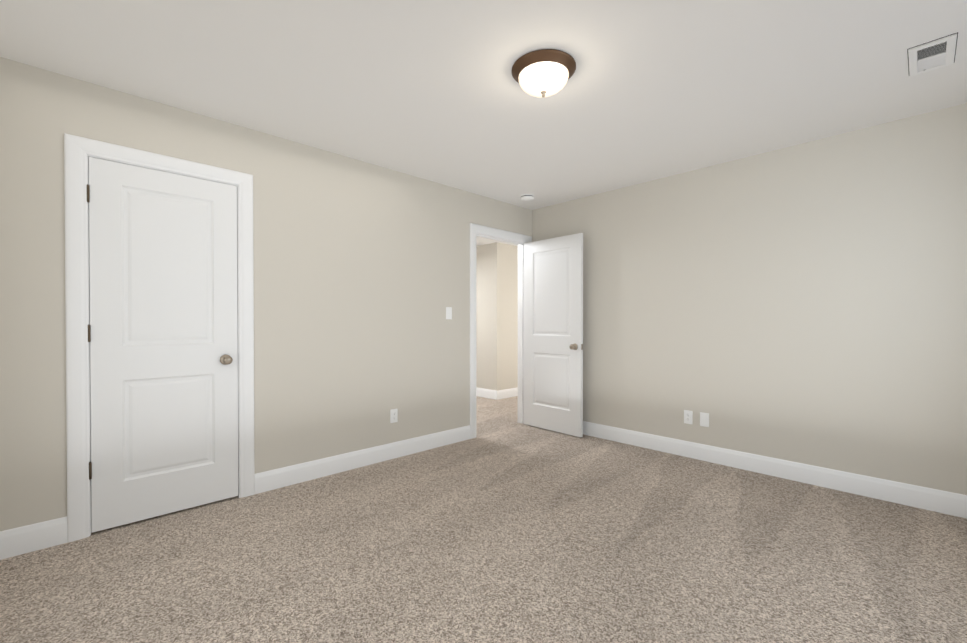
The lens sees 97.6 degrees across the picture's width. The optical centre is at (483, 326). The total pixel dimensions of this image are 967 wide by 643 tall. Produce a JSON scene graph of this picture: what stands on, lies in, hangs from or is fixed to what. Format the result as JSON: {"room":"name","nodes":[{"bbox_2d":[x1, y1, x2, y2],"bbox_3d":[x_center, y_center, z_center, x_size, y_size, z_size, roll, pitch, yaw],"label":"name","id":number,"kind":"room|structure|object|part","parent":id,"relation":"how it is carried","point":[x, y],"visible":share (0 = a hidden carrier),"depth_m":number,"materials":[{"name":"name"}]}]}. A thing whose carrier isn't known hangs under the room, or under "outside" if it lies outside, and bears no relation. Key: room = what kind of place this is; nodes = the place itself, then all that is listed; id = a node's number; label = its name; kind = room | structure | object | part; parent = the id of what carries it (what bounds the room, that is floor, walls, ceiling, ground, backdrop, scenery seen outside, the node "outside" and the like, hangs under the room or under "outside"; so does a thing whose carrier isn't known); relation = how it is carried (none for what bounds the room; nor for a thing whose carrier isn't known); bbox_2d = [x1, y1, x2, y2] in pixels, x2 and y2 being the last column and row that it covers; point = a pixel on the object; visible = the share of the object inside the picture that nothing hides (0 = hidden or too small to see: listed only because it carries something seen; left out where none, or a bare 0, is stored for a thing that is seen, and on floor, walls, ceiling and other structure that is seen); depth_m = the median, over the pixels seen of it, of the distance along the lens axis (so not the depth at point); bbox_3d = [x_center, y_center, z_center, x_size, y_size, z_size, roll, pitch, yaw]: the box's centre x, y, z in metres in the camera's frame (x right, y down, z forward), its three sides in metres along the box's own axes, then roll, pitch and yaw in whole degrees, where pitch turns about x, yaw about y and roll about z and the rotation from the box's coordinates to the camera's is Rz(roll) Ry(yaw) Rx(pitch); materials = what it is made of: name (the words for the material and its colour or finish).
{"room":"empty bedroom","nodes":[
{"label":"empty bedroom","id":0,"kind":"room"},
{"bbox_2d":[0,57,531,530],"bbox_3d":[-0.060,-0.107,4.349,7.040,2.440,0.120,0,1,-44],"label":"wall","id":1,"kind":"structure","parent":0,"point":[360,275],"depth_m":3.00,"materials":[{"name":"beige paint"}]},
{"bbox_2d":[0,516,66,559],"bbox_3d":[-2.321,1.066,2.085,0.388,0.134,0.014,0,1,-44],"label":"baseboard","id":2,"kind":"structure","parent":1,"relation":"attached to","point":[30,538],"depth_m":2.13,"materials":[{"name":"white paint"}]},
{"bbox_2d":[87,184,91,479],"bbox_3d":[-2.130,0.033,2.286,0.014,1.586,0.043,0,1,-44],"label":"closet door hinge","id":3,"kind":"object","parent":1,"relation":"attached to","point":[89,332],"visible":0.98,"depth_m":2.27,"materials":[{"name":"grey metal"}]},
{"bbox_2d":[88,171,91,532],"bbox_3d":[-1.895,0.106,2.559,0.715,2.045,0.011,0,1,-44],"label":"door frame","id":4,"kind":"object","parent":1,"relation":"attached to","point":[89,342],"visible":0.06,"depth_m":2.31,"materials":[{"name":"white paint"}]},
{"bbox_2d":[64,133,254,541],"bbox_3d":[-1.906,0.097,2.571,0.751,2.063,0.122,0,1,-44],"label":"door frame","id":5,"kind":"structure","parent":1,"relation":"attached to","point":[237,311],"depth_m":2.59,"materials":[{"name":"white paint"}]},
{"bbox_2d":[88,157,237,532],"bbox_3d":[-1.877,0.101,2.542,0.712,2.030,0.171,0,1,-44],"label":"closet door","id":6,"kind":"structure","parent":1,"relation":"in","point":[164,340],"depth_m":2.50,"materials":[{"name":"white paint"}]},
{"bbox_3d":[-1.659,0.214,2.754,0.106,0.066,0.171,0,1,-44],"label":"knob","id":7,"kind":"part","parent":6,"relation":"part of","materials":[{"name":"silver metal"}]},
{"bbox_2d":[255,425,470,493],"bbox_3d":[-0.835,1.054,3.519,1.952,0.134,0.014,0,1,-44],"label":"baseboard","id":8,"kind":"structure","parent":1,"relation":"attached to","point":[269,480],"depth_m":3.32,"materials":[{"name":"white paint"}]},
{"bbox_2d":[390,409,397,422],"bbox_3d":[-0.759,0.760,3.593,0.070,0.115,0.009,0,1,-44],"label":"electrical outlet","id":9,"kind":"object","parent":1,"relation":"attached to","point":[393,415],"visible":1,"depth_m":3.59,"materials":[{"name":"white plastic"}]},
{"bbox_2d":[446,307,451,318],"bbox_3d":[-0.324,-0.124,4.002,0.070,0.115,0.013,0,1,-44],"label":"switch plate","id":10,"kind":"object","parent":1,"relation":"attached to","point":[448,312],"visible":1,"depth_m":4.00,"materials":[{"name":"white plastic"}]},
{"bbox_2d":[470,223,531,438],"bbox_3d":[0.167,0.044,4.559,0.946,2.135,0.138,0,1,-44],"label":"door frame","id":11,"kind":"structure","parent":1,"relation":"attached to","point":[486,230],"depth_m":4.31,"materials":[{"name":"white paint"}]},
{"bbox_2d":[524,233,582,436],"bbox_3d":[0.724,0.087,4.489,0.171,2.030,0.762,0,1,-42],"label":"hall door","id":12,"kind":"structure","parent":1,"relation":"in","point":[553,334],"depth_m":4.45,"materials":[{"name":"white paint"}]},
{"bbox_3d":[0.946,0.204,4.248,0.171,0.066,0.106,0,1,-42],"label":"knob","id":13,"kind":"part","parent":12,"relation":"part of","materials":[{"name":"silver metal"}]},
{"bbox_2d":[0,396,966,642],"bbox_3d":[0.085,1.165,4.209,7.040,0.100,7.140,0,1,-44],"label":"floor","id":14,"kind":"structure","parent":0,"point":[504,526],"depth_m":2.04,"materials":[{"name":"carpet"}]},
{"bbox_2d":[0,0,966,209],"bbox_3d":[0.085,-1.375,4.187,7.040,0.100,7.140,0,1,-44],"label":"ceiling","id":15,"kind":"structure","parent":0,"point":[434,91],"depth_m":2.19,"materials":[{"name":"white paint"}]},
{"bbox_2d":[521,194,533,200],"bbox_3d":[0.445,-1.303,4.306,0.136,0.046,0.136,0,1,-44],"label":"smoke detector","id":16,"kind":"object","parent":15,"relation":"attached to","point":[527,197],"visible":1,"depth_m":4.26,"materials":[{"name":"white plastic"}]},
{"bbox_2d":[512,49,575,96],"bbox_3d":[0.305,-1.236,2.153,0.324,0.144,0.324,0,1,-44],"label":"ceiling light","id":17,"kind":"object","parent":15,"relation":"attached to","point":[544,73],"visible":1,"depth_m":2.07,"materials":[{"name":"white glass"}]},
{"bbox_3d":[0.305,-1.231,2.153,0.254,0.080,0.254,0,1,-44],"label":"lamp shade","id":18,"kind":"part","parent":17,"relation":"part of","materials":[{"name":"white glass"}]},
{"bbox_2d":[907,32,957,76],"bbox_3d":[2.163,-1.299,2.045,0.311,0.016,0.160,0,1,-44],"label":"ceiling vent","id":19,"kind":"object","parent":15,"relation":"in","point":[932,55],"visible":0.98,"depth_m":2.03,"materials":[{"name":"white metal"}]},
{"bbox_2d":[476,242,517,390],"bbox_3d":[0.169,-0.135,7.683,1.840,2.440,2.000,0,1,-44],"label":"wall block","id":20,"kind":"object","parent":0,"point":[496,316],"visible":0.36,"depth_m":6.48,"materials":[{"name":"beige paint"}]},
{"bbox_2d":[476,387,496,399],"bbox_3d":[-0.493,1.023,7.044,0.014,0.134,2.014,0,1,-44],"label":"baseboard","id":21,"kind":"structure","parent":20,"relation":"attached to","point":[486,393],"depth_m":6.48,"materials":[{"name":"white paint"}]},
{"bbox_2d":[497,387,517,399],"bbox_3d":[0.864,1.024,6.963,1.854,0.134,0.014,0,1,-44],"label":"baseboard","id":22,"kind":"structure","parent":20,"relation":"attached to","point":[507,393],"depth_m":6.47,"materials":[{"name":"white paint"}]},
{"bbox_2d":[476,237,517,245],"bbox_3d":[-1.206,-1.292,5.527,6.800,0.090,3.180,0,1,-44],"label":"ceiling","id":23,"kind":"structure","parent":0,"point":[481,241],"depth_m":6.33,"materials":[{"name":"white paint"}]},
{"bbox_2d":[532,103,966,494],"bbox_3d":[1.892,-0.100,3.565,0.120,2.440,3.720,0,1,-44],"label":"wall","id":24,"kind":"structure","parent":0,"point":[804,303],"depth_m":3.07,"materials":[{"name":"beige paint"}]},
{"bbox_2d":[684,410,692,423],"bbox_3d":[1.752,0.778,3.625,0.009,0.115,0.070,0,1,-44],"label":"electrical outlet","id":25,"kind":"object","parent":24,"relation":"attached to","point":[688,416],"visible":1,"depth_m":3.62,"materials":[{"name":"white plastic"}]},
{"bbox_2d":[700,412,708,426],"bbox_3d":[1.839,0.778,3.528,0.016,0.115,0.070,0,1,-44],"label":"electrical outlet","id":26,"kind":"object","parent":24,"relation":"attached to","point":[704,419],"visible":1,"depth_m":3.53,"materials":[{"name":"white plastic"}]},
{"bbox_2d":[583,421,966,518],"bbox_3d":[1.802,1.053,3.571,0.014,0.134,3.600,0,1,-44],"label":"baseboard","id":27,"kind":"structure","parent":24,"relation":"attached to","point":[940,501],"depth_m":3.06,"materials":[{"name":"white paint"}]}
]}

